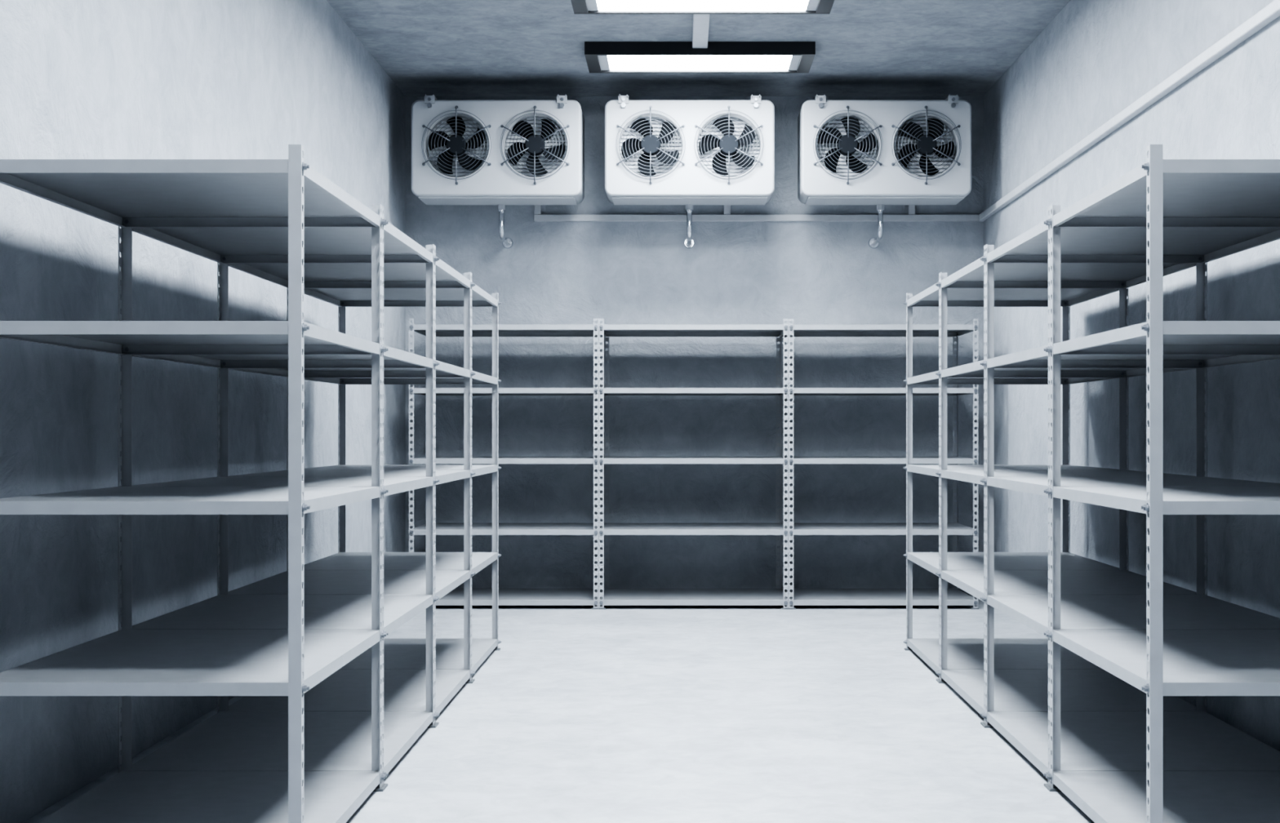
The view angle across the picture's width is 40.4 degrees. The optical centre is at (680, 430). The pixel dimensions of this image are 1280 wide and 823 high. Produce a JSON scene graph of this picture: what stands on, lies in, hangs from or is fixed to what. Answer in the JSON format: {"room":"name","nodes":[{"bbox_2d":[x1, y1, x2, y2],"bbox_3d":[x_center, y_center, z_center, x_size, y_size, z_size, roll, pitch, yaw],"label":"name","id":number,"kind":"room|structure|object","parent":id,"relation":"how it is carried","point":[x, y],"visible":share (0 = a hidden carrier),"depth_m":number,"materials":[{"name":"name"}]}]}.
{"room":"cold storage room","nodes":[
{"label":"cold storage room","id":0,"kind":"room"},
{"bbox_2d":[0,0,405,822],"bbox_3d":[-2.185,-0.654,5.862,0.150,3.821,15.225,0,0,0],"label":"wall","id":1,"kind":"structure","parent":0,"point":[80,79],"depth_m":6.78,"materials":[{"name":"paint"}]},
{"bbox_2d":[22,595,1094,822],"bbox_3d":[0.105,1.331,5.862,4.730,0.150,15.225,0,0,0],"label":"floor","id":2,"kind":"structure","parent":0,"point":[581,713],"depth_m":7.38,"materials":[{"name":"concrete"}]},
{"bbox_2d":[0,144,501,822],"bbox_3d":[-1.508,0.232,7.410,0.952,2.049,5.198,0,0,0],"label":"metal shelving rack","id":3,"kind":"object","parent":2,"relation":"on","point":[331,704],"visible":1,"depth_m":6.11,"materials":[{"name":"grey metal"}]},
{"bbox_2d":[408,318,978,608],"bbox_3d":[0.090,0.232,12.727,4.018,2.049,0.952,0,0,0],"label":"metal shelving rack","id":4,"kind":"object","parent":2,"relation":"on","point":[599,595],"visible":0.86,"depth_m":12.27,"materials":[{"name":"grey metal"}]},
{"bbox_2d":[903,144,1279,822],"bbox_3d":[1.766,0.232,7.410,0.972,2.049,5.198,0,0,0],"label":"metal shelving rack","id":5,"kind":"object","parent":2,"relation":"on","point":[1094,704],"visible":1,"depth_m":6.59,"materials":[{"name":"grey metal"}]},
{"bbox_2d":[405,96,983,595],"bbox_3d":[0.105,-0.654,13.400,4.430,3.821,0.150,0,0,0],"label":"wall","id":6,"kind":"structure","parent":0,"point":[552,272],"depth_m":13.32,"materials":[{"name":"paint"}]},
{"bbox_2d":[411,94,584,248],"bbox_3d":[-1.327,-1.919,12.881,1.220,1.041,0.888,0,0,0],"label":"evaporator fan unit","id":7,"kind":"object","parent":6,"relation":"attached to","point":[501,153],"visible":1,"depth_m":12.48,"materials":[{"name":"white metal"}]},
{"bbox_2d":[418,196,577,209],"bbox_3d":[-1.327,-1.663,12.709,1.120,0.052,0.398,0,0,0],"label":"drip tray","id":8,"kind":"object","parent":7,"relation":"on","point":[501,202],"depth_m":12.67,"materials":[{"name":"white metal"}]},
{"bbox_2d":[604,94,774,248],"bbox_3d":[0.064,-1.919,12.881,1.220,1.041,0.888,0,0,0],"label":"evaporator fan unit","id":9,"kind":"object","parent":6,"relation":"attached to","point":[689,153],"visible":1,"depth_m":12.48,"materials":[{"name":"white metal"}]},
{"bbox_2d":[612,196,767,209],"bbox_3d":[0.064,-1.663,12.709,1.120,0.052,0.398,0,0,0],"label":"drip tray","id":10,"kind":"object","parent":9,"relation":"on","point":[689,202],"depth_m":12.67,"materials":[{"name":"white metal"}]},
{"bbox_2d":[797,94,971,248],"bbox_3d":[1.479,-1.919,12.881,1.220,1.041,0.888,0,0,0],"label":"evaporator fan unit","id":11,"kind":"object","parent":6,"relation":"attached to","point":[880,153],"visible":1,"depth_m":12.48,"materials":[{"name":"white metal"}]},
{"bbox_2d":[804,196,964,209],"bbox_3d":[1.479,-1.663,12.709,1.120,0.052,0.398,0,0,0],"label":"drip tray","id":12,"kind":"object","parent":11,"relation":"on","point":[880,202],"depth_m":12.67,"materials":[{"name":"white metal"}]},
{"bbox_2d":[326,0,1070,96],"bbox_3d":[0.105,-2.640,5.862,4.730,0.150,15.225,0,0,0],"label":"ceiling","id":13,"kind":"structure","parent":0,"point":[428,47],"depth_m":11.44,"materials":[{"name":"concrete"}]},
{"bbox_2d":[584,41,815,73],"bbox_3d":[0.126,-2.522,11.753,1.520,0.085,0.600,0,0,0],"label":"frame","id":14,"kind":"object","parent":13,"relation":"attached to","point":[593,50],"visible":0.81,"depth_m":11.45,"materials":[{"name":"black metal"}]},
{"bbox_2d":[607,55,792,70],"bbox_3d":[0.126,-2.519,11.753,1.230,0.051,0.530,0,0,0],"label":"diffuser","id":15,"kind":"object","parent":14,"relation":"attached to","point":[615,62],"visible":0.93,"depth_m":11.77,"materials":[{"name":"white plastic"}]},
{"bbox_2d":[598,55,801,70],"bbox_3d":[0.126,-2.518,11.753,1.350,0.053,0.530,0,0,0],"label":"caps","id":16,"kind":"object","parent":14,"relation":"attached to","point":[603,60],"visible":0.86,"depth_m":11.76,"materials":[{"name":"plastic"}]},
{"bbox_2d":[692,14,710,48],"bbox_3d":[0.126,-2.542,7.495,0.100,0.045,7.915,0,0,0],"label":"conduit","id":17,"kind":"object","parent":13,"relation":"attached to","point":[700,22],"depth_m":10.97,"materials":[{"name":"white metal"}]},
{"bbox_2d":[570,0,834,14],"bbox_3d":[0.126,-2.522,10.050,1.520,0.085,0.600,0,0,0],"label":"frame","id":18,"kind":"object","parent":13,"relation":"attached to","point":[580,6],"visible":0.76,"depth_m":10.32,"materials":[{"name":"black metal"}]},
{"bbox_2d":[596,0,808,10],"bbox_3d":[0.126,-2.519,10.050,1.230,0.051,0.530,0,0,0],"label":"diffuser","id":19,"kind":"object","parent":18,"relation":"attached to","point":[602,5],"visible":1,"depth_m":10.19,"materials":[{"name":"white plastic"}]},
{"bbox_2d":[586,0,819,10],"bbox_3d":[0.126,-2.518,10.050,1.350,0.053,0.530,0,0,0],"label":"caps","id":20,"kind":"object","parent":18,"relation":"attached to","point":[592,5],"visible":0.8,"depth_m":10.18,"materials":[{"name":"plastic"}]},
{"bbox_2d":[983,0,1279,751],"bbox_3d":[2.395,-0.654,5.862,0.150,3.821,15.225,0,0,0],"label":"wall","id":21,"kind":"structure","parent":0,"point":[1095,59],"depth_m":8.71,"materials":[{"name":"paint"}]},
{"bbox_2d":[533,0,1279,221],"bbox_3d":[0.599,-1.770,5.862,3.442,0.333,14.925,0,0,0],"label":"conduit","id":22,"kind":"object","parent":21,"relation":"attached to","point":[1270,12],"visible":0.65,"depth_m":10.96,"materials":[{"name":"white metal"}]}
]}

